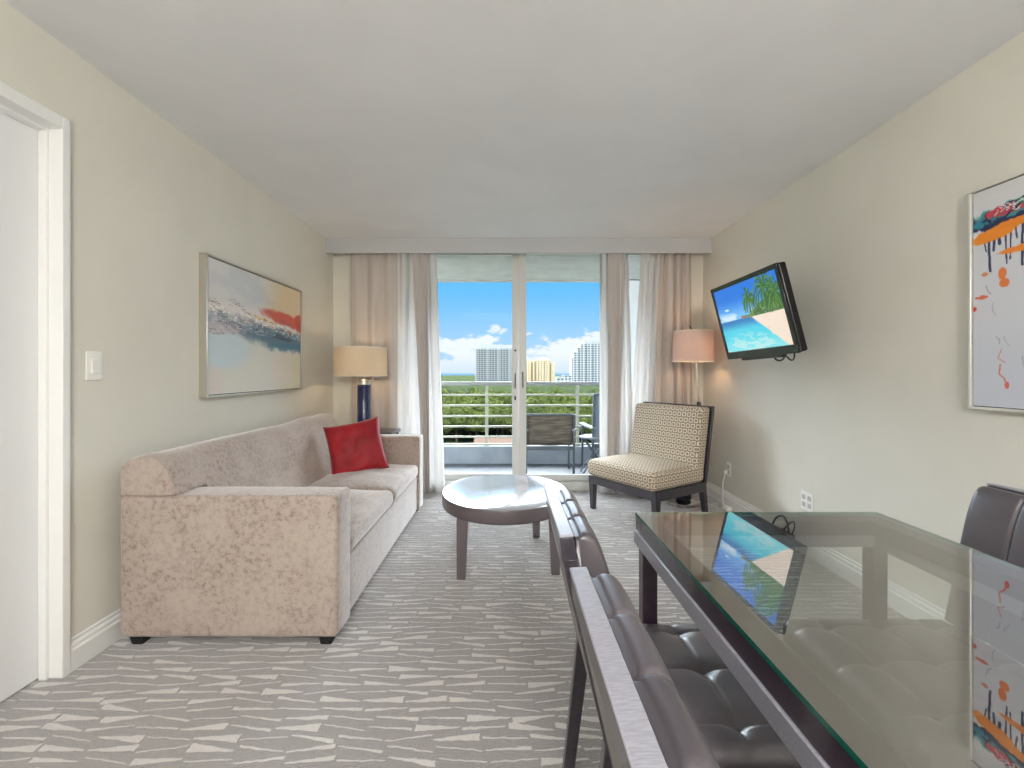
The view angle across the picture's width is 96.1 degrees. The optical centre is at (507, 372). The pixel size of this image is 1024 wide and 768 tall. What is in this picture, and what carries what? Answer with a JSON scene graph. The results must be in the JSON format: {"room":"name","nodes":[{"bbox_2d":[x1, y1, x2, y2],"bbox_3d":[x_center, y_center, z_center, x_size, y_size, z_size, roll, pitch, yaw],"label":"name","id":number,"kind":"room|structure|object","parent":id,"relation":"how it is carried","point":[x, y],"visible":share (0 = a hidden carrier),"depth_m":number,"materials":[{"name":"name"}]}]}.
{"room":"hotel room","nodes":[
{"label":"hotel room","id":0,"kind":"room"},
{"bbox_2d":[0,0,332,637],"bbox_3d":[-1.797,-0.051,0.985,0.120,2.462,7.170,0,0,0],"label":"wall","id":1,"kind":"structure","parent":0,"point":[146,198],"depth_m":2.15,"materials":[{"name":"beige paint"}]},
{"bbox_2d":[0,81,69,702],"bbox_3d":[-1.786,0.098,1.344,0.145,2.165,0.918,0,0,0],"label":"door","id":2,"kind":"structure","parent":1,"relation":"in","point":[34,139],"depth_m":1.74,"materials":[{"name":"white paint"}]},
{"bbox_2d":[86,351,101,379],"bbox_3d":[-1.730,-0.027,1.926,0.012,0.120,0.074,0,0,0],"label":"light switch","id":3,"kind":"object","parent":1,"relation":"attached to","point":[93,359],"visible":1,"depth_m":1.92,"materials":[{"name":"white plastic"}]},
{"bbox_2d":[70,608,123,672],"bbox_3d":[-1.727,1.117,3.187,0.020,0.125,2.766,0,0,0],"label":"baseboard","id":4,"kind":"structure","parent":1,"relation":"attached to","point":[99,636],"depth_m":1.92,"materials":[{"name":"white paint"}]},
{"bbox_2d":[199,253,301,397],"bbox_3d":[-1.712,-0.265,3.182,0.047,0.817,1.197,0,0,0],"label":"framed painting","id":5,"kind":"object","parent":1,"relation":"attached to","point":[250,322],"visible":1,"depth_m":2.98,"materials":[{"name":"multicoloured paper"}]},
{"bbox_2d":[0,491,907,767],"bbox_3d":[-0.089,1.240,0.925,4.295,0.120,7.290,0,0,0],"label":"floor","id":6,"kind":"structure","parent":0,"point":[428,667],"depth_m":1.78,"materials":[{"name":"carpet"}]},
{"bbox_2d":[121,414,422,643],"bbox_3d":[-1.199,0.764,2.971,0.943,0.832,2.012,0,0,0],"label":"sofa","id":7,"kind":"object","parent":6,"relation":"on","point":[253,532],"visible":0.92,"depth_m":1.97,"materials":[{"name":"beige fabric"}]},
{"bbox_2d":[323,416,388,474],"bbox_3d":[-1.145,0.568,3.471,0.481,0.509,0.304,0,0,-20],"label":"throw pillow","id":8,"kind":"object","parent":7,"relation":"on","point":[357,446],"visible":0.96,"depth_m":3.42,"materials":[{"name":"fabric"}]},
{"bbox_2d":[309,464,417,501],"bbox_3d":[-1.050,0.790,3.388,0.630,0.141,0.811,0,0,0],"label":"seat cushion","id":9,"kind":"object","parent":7,"relation":"on","point":[396,479],"depth_m":3.21,"materials":[{"name":"beige fabric"}]},
{"bbox_2d":[350,490,392,550],"bbox_3d":[-1.050,0.789,2.564,0.630,0.141,0.828,0,0,0],"label":"seat cushion","id":10,"kind":"object","parent":7,"relation":"on","point":[368,508],"depth_m":2.56,"materials":[{"name":"beige fabric"}]},
{"bbox_2d":[380,428,400,433],"bbox_3d":[-1.270,0.855,4.190,0.510,0.650,0.340,0,0,0],"label":"end table","id":11,"kind":"object","parent":6,"relation":"on","point":[382,430],"visible":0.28,"depth_m":4.19,"materials":[{"name":"brown wood"}]},
{"bbox_2d":[333,346,387,421],"bbox_3d":[-1.333,0.153,4.170,0.466,0.754,0.466,0,0,0],"label":"table lamp","id":12,"kind":"object","parent":11,"relation":"on","point":[363,361],"visible":0.89,"depth_m":4.00,"materials":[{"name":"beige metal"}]},
{"bbox_2d":[442,474,565,579],"bbox_3d":[-0.020,0.970,2.980,0.804,0.420,0.924,0,0,0],"label":"coffee table","id":13,"kind":"object","parent":6,"relation":"on","point":[493,499],"visible":0.81,"depth_m":2.68,"materials":[{"name":"grey"}]},
{"bbox_2d":[569,567,719,767],"bbox_3d":[0.417,0.755,0.578,0.626,0.851,0.480,0,0,0],"label":"dining chair","id":14,"kind":"object","parent":6,"relation":"on","point":[647,723],"visible":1,"depth_m":0.50,"materials":[{"name":"brown leather"}]},
{"bbox_2d":[588,402,714,511],"bbox_3d":[1.183,0.729,3.875,0.750,0.902,0.730,0,0,-32],"label":"slipper chair","id":15,"kind":"object","parent":6,"relation":"on","point":[671,442],"visible":1,"depth_m":3.74,"materials":[{"name":"beige fabric"}]},
{"bbox_2d":[588,453,702,491],"bbox_3d":[1.132,0.801,3.843,0.630,0.174,0.726,0,0,-33],"label":"seat cushion","id":16,"kind":"object","parent":15,"relation":"on","point":[641,472],"depth_m":3.64,"materials":[{"name":"fabric"}]},
{"bbox_2d":[544,486,801,767],"bbox_3d":[0.417,0.755,1.135,0.626,0.851,0.480,0,0,0],"label":"dining chair","id":17,"kind":"object","parent":6,"relation":"on","point":[736,732],"visible":0.32,"depth_m":1.02,"materials":[{"name":"leather"}]},
{"bbox_2d":[642,624,801,767],"bbox_3d":[0.480,0.777,1.135,0.500,0.102,0.480,0,0,0],"label":"seat cushion","id":18,"kind":"object","parent":17,"relation":"on","point":[736,732],"depth_m":1.01,"materials":[{"name":"brown leather"}]},
{"bbox_2d":[666,326,714,507],"bbox_3d":[1.645,0.376,4.177,0.439,1.607,0.384,0,0,0],"label":"floor lamp","id":19,"kind":"object","parent":6,"relation":"on","point":[692,345],"visible":0.74,"depth_m":4.05,"materials":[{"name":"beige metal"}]},
{"bbox_2d":[698,470,731,510],"bbox_3d":[1.814,1.020,4.030,0.211,0.322,0.279,0,0,0],"label":"power cord","id":20,"kind":"object","parent":6,"relation":"on","point":[725,507],"visible":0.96,"depth_m":4.01,"materials":[{"name":"white plastic"}]},
{"bbox_2d":[634,512,1023,767],"bbox_3d":[0.763,0.805,0.758,0.751,0.750,1.324,0,0,0],"label":"dining table","id":21,"kind":"object","parent":6,"relation":"on","point":[880,555],"visible":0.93,"depth_m":0.99,"materials":[{"name":"clear glass"}]},
{"bbox_2d":[783,483,1023,767],"bbox_3d":[1.139,0.755,1.165,0.626,0.851,0.480,0,0,0],"label":"dining chair","id":22,"kind":"object","parent":6,"relation":"on","point":[936,694],"visible":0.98,"depth_m":1.14,"materials":[{"name":"brown leather"}]},
{"bbox_2d":[783,618,1023,767],"bbox_3d":[1.076,0.777,1.165,0.500,0.102,0.480,0,0,0],"label":"seat cushion","id":23,"kind":"object","parent":22,"relation":"on","point":[936,694],"depth_m":1.09,"materials":[{"name":"brown leather"}]},
{"bbox_2d":[4,0,1023,237],"bbox_3d":[0.101,-1.342,0.995,3.915,0.120,7.430,0,0,0],"label":"ceiling","id":24,"kind":"structure","parent":0,"point":[359,118],"depth_m":2.10,"materials":[{"name":"white paint"}]},
{"bbox_3d":[0.100,-1.232,4.485,3.635,0.025,0.030,0,0,0],"label":"track","id":25,"kind":"object","parent":24,"relation":"attached to","visible":0},
{"bbox_2d":[351,253,397,427],"bbox_3d":[-1.303,-0.026,4.504,0.475,2.388,0.043,0,0,0],"label":"curtain","id":26,"kind":"object","parent":25,"relation":"hanging from","point":[374,276],"visible":0.54,"depth_m":4.50,"materials":[{"name":"beige fabric"}]},
{"bbox_2d":[397,253,444,493],"bbox_3d":[-0.850,-0.026,4.481,0.471,2.388,0.113,0,0,0],"label":"curtain","id":27,"kind":"object","parent":25,"relation":"hanging from","point":[408,406],"visible":0.73,"depth_m":4.46,"materials":[{"name":"white fabric"}]},
{"bbox_2d":[412,253,429,493],"bbox_3d":[-0.839,-0.026,4.429,0.174,2.388,0.024,0,0,0],"label":"curtain","id":28,"kind":"object","parent":25,"relation":"hanging from","point":[420,260],"visible":0.95,"depth_m":4.43,"materials":[{"name":"grey fabric"}]},
{"bbox_2d":[607,253,624,493],"bbox_3d":[1.042,-0.026,4.421,0.176,2.388,0.025,0,0,0],"label":"curtain","id":29,"kind":"object","parent":25,"relation":"hanging from","point":[615,322],"visible":0.88,"depth_m":4.42,"materials":[{"name":"grey fabric"}]},
{"bbox_2d":[600,253,632,493],"bbox_3d":[1.049,-0.026,4.461,0.316,2.388,0.102,0,0,0],"label":"curtain","id":30,"kind":"object","parent":25,"relation":"hanging from","point":[626,430],"visible":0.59,"depth_m":4.45,"materials":[{"name":"white fabric"}]},
{"bbox_2d":[627,253,659,453],"bbox_3d":[1.302,-0.026,4.494,0.362,2.388,0.074,0,0,0],"label":"curtain","id":31,"kind":"object","parent":25,"relation":"hanging from","point":[645,345],"visible":0.68,"depth_m":4.49,"materials":[{"name":"white fabric"}]},
{"bbox_2d":[653,253,691,490],"bbox_3d":[1.588,-0.026,4.514,0.445,2.388,0.072,0,0,0],"label":"curtain","id":32,"kind":"object","parent":25,"relation":"hanging from","point":[672,380],"visible":0.55,"depth_m":4.50,"materials":[{"name":"beige fabric"}]},
{"bbox_2d":[444,464,588,473],"bbox_3d":[0.400,1.256,5.410,6.000,0.148,1.400,0,0,0],"label":"floor","id":33,"kind":"structure","parent":0,"point":[448,468],"depth_m":5.65,"materials":[{"name":"paint"}]},
{"bbox_2d":[443,445,599,463],"bbox_3d":[0.400,1.073,6.030,6.000,0.217,0.160,0,0,0],"label":"parapet","id":34,"kind":"object","parent":33,"relation":"on","point":[453,454],"visible":0.29,"depth_m":5.95,"materials":[{"name":"grey concrete"}]},
{"bbox_2d":[441,382,599,445],"bbox_3d":[0.375,0.544,6.045,5.850,0.841,0.090,0,0,0],"label":"balcony railing","id":35,"kind":"object","parent":34,"relation":"on","point":[486,384],"visible":0.22,"depth_m":6.01,"materials":[{"name":"grey metal"}]},
{"bbox_2d":[526,413,576,473],"bbox_3d":[0.475,0.821,5.416,0.596,0.720,0.548,0,0,0],"label":"patio chair","id":36,"kind":"object","parent":33,"relation":"on","point":[548,430],"visible":0.92,"depth_m":5.17,"materials":[{"name":"grey metal"}]},
{"bbox_2d":[579,393,599,465],"bbox_3d":[1.229,0.708,5.585,0.596,0.945,0.547,0,0,-7],"label":"patio chair","id":37,"kind":"object","parent":33,"relation":"on","point":[595,427],"visible":0.17,"depth_m":5.33,"materials":[{"name":"grey metal"}]},
{"bbox_2d":[579,434,599,473],"bbox_3d":[1.020,0.968,5.420,0.352,0.435,0.352,0,0,0],"label":"side table","id":38,"kind":"object","parent":33,"relation":"on","point":[584,437],"visible":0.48,"depth_m":5.34,"materials":[{"name":"grey plastic"}]},
{"bbox_2d":[333,253,702,490],"bbox_3d":[0.101,0.009,4.640,3.915,2.582,0.140,0,0,0],"label":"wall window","id":39,"kind":"structure","parent":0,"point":[342,385],"depth_m":4.57,"materials":[{"name":"beige paint"}]},
{"bbox_2d":[437,253,640,489],"bbox_3d":[0.260,-0.025,4.629,2.800,2.390,0.142,0,0,0],"label":"window","id":40,"kind":"structure","parent":39,"relation":"attached to","point":[568,484],"depth_m":4.59,"materials":[{"name":"white metal"}]},
{"bbox_2d":[437,254,518,478],"bbox_3d":[-0.331,-0.057,4.641,0.888,2.270,0.065,0,0,0],"label":"window","id":41,"kind":"structure","parent":40,"relation":"attached to","point":[515,257],"depth_m":4.64,"materials":[{"name":"white metal"}]},
{"bbox_2d":[519,253,601,479],"bbox_3d":[0.547,-0.057,4.593,0.875,2.270,0.065,0,0,0],"label":"sliding door","id":42,"kind":"structure","parent":40,"relation":"attached to","point":[522,256],"depth_m":4.59,"materials":[{"name":"white metal"}]},
{"bbox_2d":[600,254,640,456],"bbox_3d":[1.280,-0.057,4.655,0.700,2.270,0.035,0,0,0],"label":"window","id":43,"kind":"structure","parent":40,"relation":"attached to","point":[600,254],"depth_m":4.64,"materials":[{"name":"white metal"}]},
{"bbox_2d":[437,255,640,281],"bbox_3d":[0.400,-1.278,5.360,6.000,0.205,1.300,0,0,0],"label":"ceiling","id":44,"kind":"structure","parent":0,"point":[539,268],"depth_m":5.35,"materials":[{"name":"white paint"}]},
{"bbox_2d":[629,281,638,385],"bbox_3d":[2.430,0.003,5.920,1.740,2.354,0.059,0,0,0],"label":"wall","id":45,"kind":"structure","parent":0,"point":[634,285],"depth_m":5.89,"materials":[{"name":"white"}]},
{"bbox_2d":[703,31,1023,609],"bbox_3d":[1.998,-0.051,0.985,0.120,2.462,7.170,0,0,0],"label":"wall","id":46,"kind":"structure","parent":0,"point":[874,415],"depth_m":2.41,"materials":[{"name":"beige paint"}]},
{"bbox_2d":[326,238,710,252],"bbox_3d":[0.101,-1.210,4.393,3.675,0.144,0.018,0,0,0],"label":"curtain valance","id":47,"kind":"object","parent":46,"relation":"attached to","point":[333,245],"depth_m":4.38,"materials":[{"name":"grey paint"}]},
{"bbox_2d":[727,462,730,476],"bbox_3d":[1.933,0.850,4.030,0.009,0.120,0.076,0,0,0],"label":"wall outlet","id":48,"kind":"object","parent":46,"relation":"attached to","point":[728,463],"visible":1,"depth_m":4.01,"materials":[{"name":"white plastic"}]},
{"bbox_2d":[710,261,807,360],"bbox_3d":[1.760,-0.370,2.994,0.523,0.688,0.790,0,0,-2],"label":"television","id":49,"kind":"object","parent":46,"relation":"attached to","point":[757,313],"visible":1,"depth_m":2.87,"materials":[{"name":"black"}]},
{"bbox_2d":[801,490,812,511],"bbox_3d":[1.933,0.835,2.976,0.009,0.120,0.120,0,0,0],"label":"wall outlet","id":50,"kind":"object","parent":46,"relation":"attached to","point":[806,498],"visible":0.95,"depth_m":2.97,"materials":[{"name":"white plastic"}]},
{"bbox_2d":[706,481,1023,665],"bbox_3d":[1.928,1.117,0.985,0.020,0.125,7.170,0,0,0],"label":"baseboard","id":51,"kind":"structure","parent":46,"relation":"attached to","point":[909,609],"depth_m":2.27,"materials":[{"name":"white paint"}]},
{"bbox_2d":[968,171,1023,412],"bbox_3d":[1.917,-0.296,1.438,0.041,0.892,0.917,0,0,0],"label":"framed painting","id":52,"kind":"object","parent":46,"relation":"attached to","point":[996,209],"visible":1,"depth_m":1.79,"materials":[{"name":"white"}]},
{"label":"outside","id":53,"kind":"structure","parent":0,"visible":0},
{"bbox_2d":[443,427,591,442],"bbox_3d":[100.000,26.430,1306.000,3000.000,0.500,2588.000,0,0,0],"label":"ground","id":54,"kind":"structure","parent":53,"point":[491,432],"depth_m":190.56,"materials":[{"name":"grey concrete"}]},
{"bbox_2d":[441,389,449,397],"bbox_3d":[-33.661,17.460,240.915,14.000,18.074,13.040,0,0,33],"label":"tree","id":55,"kind":"object","parent":54,"relation":"on","point":[444,391],"visible":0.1,"depth_m":236.66,"materials":[{"name":"green plant"}]},
{"bbox_2d":[442,400,450,418],"bbox_3d":[-26.864,18.538,177.808,11.869,15.839,12.742,0,0,-27],"label":"tree","id":56,"kind":"object","parent":54,"relation":"on","point":[445,409],"visible":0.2,"depth_m":175.66,"materials":[{"name":"green plant"}]},
{"bbox_2d":[441,396,456,408],"bbox_3d":[-27.219,18.109,200.571,12.299,16.728,13.204,0,0,15],"label":"tree","id":57,"kind":"object","parent":54,"relation":"on","point":[450,399],"visible":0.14,"depth_m":199.95,"materials":[{"name":"green plant"}]},
{"bbox_2d":[442,403,467,441],"bbox_3d":[-20.002,19.000,172.834,13.872,14.877,12.538,0,0,-39],"label":"tree","id":58,"kind":"object","parent":54,"relation":"on","point":[458,410],"visible":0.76,"depth_m":169.03,"materials":[{"name":"green plant"}]},
{"bbox_2d":[455,427,463,439],"bbox_3d":[-18.462,20.581,178.952,9.079,11.606,8.865,0,0,-44],"label":"tree","id":59,"kind":"object","parent":54,"relation":"on","point":[460,428],"visible":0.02,"depth_m":178.53,"materials":[{"name":"green plant"}]},
{"bbox_2d":[455,396,466,402],"bbox_3d":[-24.108,19.343,249.360,12.067,14.175,12.108,0,0,-1],"label":"tree","id":60,"kind":"object","parent":54,"relation":"on","point":[463,398],"visible":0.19,"depth_m":245.88,"materials":[{"name":"green plant"}]},
{"bbox_2d":[455,390,466,393],"bbox_3d":[-29.779,18.925,296.870,13.505,15.037,12.580,0,0,-4],"label":"tree","id":61,"kind":"object","parent":54,"relation":"on","point":[459,391],"visible":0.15,"depth_m":296.30,"materials":[{"name":"green plant"}]},
{"bbox_2d":[464,388,481,401],"bbox_3d":[-20.098,17.453,254.357,13.291,18.083,14.705,0,0,10],"label":"tree","id":62,"kind":"object","parent":54,"relation":"on","point":[472,390],"visible":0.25,"depth_m":252.51,"materials":[{"name":"green plant"}]},
{"bbox_2d":[466,406,480,435],"bbox_3d":[-15.239,20.001,184.837,12.089,12.810,11.804,0,0,-42],"label":"tree","id":63,"kind":"object","parent":54,"relation":"on","point":[470,409],"visible":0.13,"depth_m":182.63,"materials":[{"name":"green plant"}]},
{"bbox_2d":[463,412,488,435],"bbox_3d":[-11.672,20.395,172.152,10.684,11.992,10.309,0,0,-23],"label":"tree","id":64,"kind":"object","parent":54,"relation":"on","point":[470,420],"visible":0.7,"depth_m":169.61,"materials":[{"name":"green plant"}]},
{"bbox_2d":[469,400,488,434],"bbox_3d":[-12.348,18.967,193.340,11.718,14.952,11.442,0,0,-23],"label":"tree","id":65,"kind":"object","parent":54,"relation":"on","point":[477,409],"visible":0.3,"depth_m":190.65,"materials":[{"name":"green plant"}]},
{"bbox_2d":[481,408,491,427],"bbox_3d":[-9.431,20.268,180.426,12.460,12.251,13.786,0,0,27],"label":"tree","id":66,"kind":"object","parent":54,"relation":"on","point":[489,410],"visible":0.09,"depth_m":179.10,"materials":[{"name":"green plant"}]},
{"bbox_2d":[475,345,511,381],"bbox_3d":[-19.402,-7.986,710.100,62.509,68.332,23.800,0,0,0],"label":"apartment tower","id":67,"kind":"structure","parent":54,"relation":"on","point":[493,363],"depth_m":699.93,"materials":[{"name":"white concrete"}]},
{"bbox_2d":[489,403,501,435],"bbox_3d":[-3.325,19.378,185.672,12.161,14.095,13.455,0,0,29],"label":"tree","id":68,"kind":"object","parent":54,"relation":"on","point":[490,407],"visible":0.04,"depth_m":184.16,"materials":[{"name":"green plant"}]},
{"bbox_2d":[488,407,511,435],"bbox_3d":[-1.952,19.639,173.553,11.374,13.560,11.411,0,0,-1],"label":"tree","id":69,"kind":"object","parent":54,"relation":"on","point":[496,411],"visible":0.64,"depth_m":169.61,"materials":[{"name":"green plant"}]},
{"bbox_2d":[497,396,506,401],"bbox_3d":[-2.482,18.304,214.626,13.172,16.326,13.651,0,0,-26],"label":"tree","id":70,"kind":"object","parent":54,"relation":"on","point":[501,398],"visible":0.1,"depth_m":210.57,"materials":[{"name":"green plant"}]},
{"bbox_2d":[497,390,506,393],"bbox_3d":[-4.619,18.807,299.780,11.895,15.284,12.328,0,0,-8],"label":"tree","id":71,"kind":"object","parent":54,"relation":"on","point":[499,391],"visible":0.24,"depth_m":296.88,"materials":[{"name":"green plant"}]},
{"bbox_2d":[502,396,511,409],"bbox_3d":[4.822,17.724,185.487,14.291,17.528,13.789,0,0,22],"label":"tree","id":72,"kind":"object","parent":54,"relation":"on","point":[510,397],"visible":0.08,"depth_m":185.03,"materials":[{"name":"green plant"}]},
{"bbox_2d":[526,399,533,410],"bbox_3d":[8.494,18.471,179.056,11.680,15.982,11.719,0,0,-27],"label":"tree","id":73,"kind":"object","parent":54,"relation":"on","point":[531,400],"visible":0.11,"depth_m":179.52,"materials":[{"name":"green plant"}]},
{"bbox_2d":[526,388,540,400],"bbox_3d":[13.191,17.634,256.094,13.442,17.712,12.521,0,0,17],"label":"tree","id":74,"kind":"object","parent":54,"relation":"on","point":[528,390],"visible":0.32,"depth_m":253.59,"materials":[{"name":"green plant"}]},
{"bbox_2d":[526,357,553,381],"bbox_3d":[53.283,0.286,767.900,47.087,51.789,24.200,0,0,0],"label":"apartment tower","id":75,"kind":"structure","parent":54,"relation":"on","point":[541,369],"depth_m":756.99,"materials":[{"name":"beige concrete"}]},
{"bbox_2d":[526,397,555,412],"bbox_3d":[12.196,17.880,172.999,12.696,17.203,13.630,0,0,-14],"label":"tree","id":76,"kind":"object","parent":54,"relation":"on","point":[535,409],"visible":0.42,"depth_m":170.69,"materials":[{"name":"green plant"}]},
{"bbox_2d":[547,389,564,399],"bbox_3d":[28.465,17.701,250.539,12.954,17.580,12.997,0,0,30],"label":"tree","id":77,"kind":"object","parent":54,"relation":"on","point":[553,391],"visible":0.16,"depth_m":248.05,"materials":[{"name":"green plant"}]},
{"bbox_2d":[549,396,566,406],"bbox_3d":[22.473,18.681,216.334,13.836,15.543,12.888,0,0,-38],"label":"tree","id":78,"kind":"object","parent":54,"relation":"on","point":[561,398],"visible":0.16,"depth_m":214.51,"materials":[{"name":"green plant"}]},
{"bbox_2d":[555,377,563,381],"bbox_3d":[63.000,15.955,566.000,9.730,20.450,12.600,0,0,0],"label":"building","id":79,"kind":"structure","parent":54,"relation":"on","point":[557,379],"depth_m":559.95,"materials":[{"name":"white concrete"}]},
{"bbox_2d":[552,401,568,409],"bbox_3d":[20.914,19.248,194.048,10.879,14.379,11.572,0,0,2],"label":"tree","id":80,"kind":"object","parent":54,"relation":"on","point":[561,402],"visible":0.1,"depth_m":194.10,"materials":[{"name":"green plant"}]},
{"bbox_2d":[555,406,570,412],"bbox_3d":[20.769,19.525,185.847,9.940,13.804,9.344,0,0,38],"label":"tree","id":81,"kind":"object","parent":54,"relation":"on","point":[560,408],"visible":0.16,"depth_m":183.12,"materials":[{"name":"green plant"}]},
{"bbox_2d":[562,375,571,381],"bbox_3d":[74.964,14.878,588.000,11.354,22.605,12.600,0,0,0],"label":"building","id":82,"kind":"structure","parent":54,"relation":"on","point":[567,378],"depth_m":581.97,"materials":[{"name":"white concrete"}]},
{"bbox_2d":[565,393,575,402],"bbox_3d":[28.936,18.294,228.906,12.539,16.345,12.995,0,0,-14],"label":"tree","id":83,"kind":"object","parent":54,"relation":"on","point":[569,398],"visible":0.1,"depth_m":225.30,"materials":[{"name":"green plant"}]},
{"bbox_2d":[566,401,575,411],"bbox_3d":[28.667,19.717,208.322,12.142,13.395,13.036,0,0,-10],"label":"tree","id":84,"kind":"object","parent":54,"relation":"on","point":[571,408],"visible":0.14,"depth_m":204.22,"materials":[{"name":"green plant"}]},
{"bbox_2d":[574,407,588,434],"bbox_3d":[30.319,20.340,192.639,9.332,12.105,10.018,0,0,-8],"label":"tree","id":85,"kind":"object","parent":54,"relation":"on","point":[582,411],"visible":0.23,"depth_m":190.60,"materials":[{"name":"green plant"}]},
{"bbox_2d":[574,400,591,432],"bbox_3d":[33.038,19.056,198.858,11.426,14.767,11.702,0,0,25],"label":"tree","id":86,"kind":"object","parent":54,"relation":"on","point":[588,408],"visible":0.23,"depth_m":196.13,"materials":[{"name":"green plant"}]},
{"bbox_2d":[569,341,599,381],"bbox_3d":[113.093,-8.340,631.500,54.203,69.041,25.000,0,0,0],"label":"apartment tower","id":87,"kind":"structure","parent":54,"relation":"on","point":[584,364],"depth_m":619.96,"materials":[{"name":"white concrete"}]},
{"bbox_2d":[579,413,591,433],"bbox_3d":[31.908,20.924,173.270,11.729,10.890,12.977,0,0,-15],"label":"tree","id":88,"kind":"object","parent":54,"relation":"on","point":[588,420],"visible":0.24,"depth_m":171.63,"materials":[{"name":"green plant"}]},
{"bbox_2d":[587,391,599,402],"bbox_3d":[45.460,17.883,233.468,13.411,17.200,13.095,0,0,-36],"label":"tree","id":89,"kind":"object","parent":54,"relation":"on","point":[590,399],"visible":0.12,"depth_m":232.40,"materials":[{"name":"green plant"}]},
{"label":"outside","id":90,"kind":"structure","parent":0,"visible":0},
{"bbox_2d":[441,375,599,396],"bbox_3d":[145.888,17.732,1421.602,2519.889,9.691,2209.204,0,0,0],"label":"canopy","id":91,"kind":"object","parent":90,"point":[444,378],"visible":0.04,"depth_m":505.38,"materials":[{"name":"green plant"}]},
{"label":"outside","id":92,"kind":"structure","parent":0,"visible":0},
{"bbox_3d":[10.000,26.155,156.000,260.000,0.050,20.000,0,0,0],"label":"road","id":93,"kind":"object","parent":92,"visible":0},
{"bbox_2d":[474,438,511,442],"bbox_3d":[-1.000,24.280,157.500,21.000,3.800,8.200,0,0,0],"label":"shed","id":94,"kind":"object","parent":93,"relation":"on","point":[476,440],"visible":0.28,"depth_m":155.53,"materials":[{"name":"beige"}]},
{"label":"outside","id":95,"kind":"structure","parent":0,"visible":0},
{"bbox_2d":[441,373,568,374],"bbox_3d":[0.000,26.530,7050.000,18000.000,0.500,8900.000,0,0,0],"label":"sea","id":96,"kind":"structure","parent":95,"point":[441,373],"depth_m":7189.97,"materials":[{"name":"blue liquid"}]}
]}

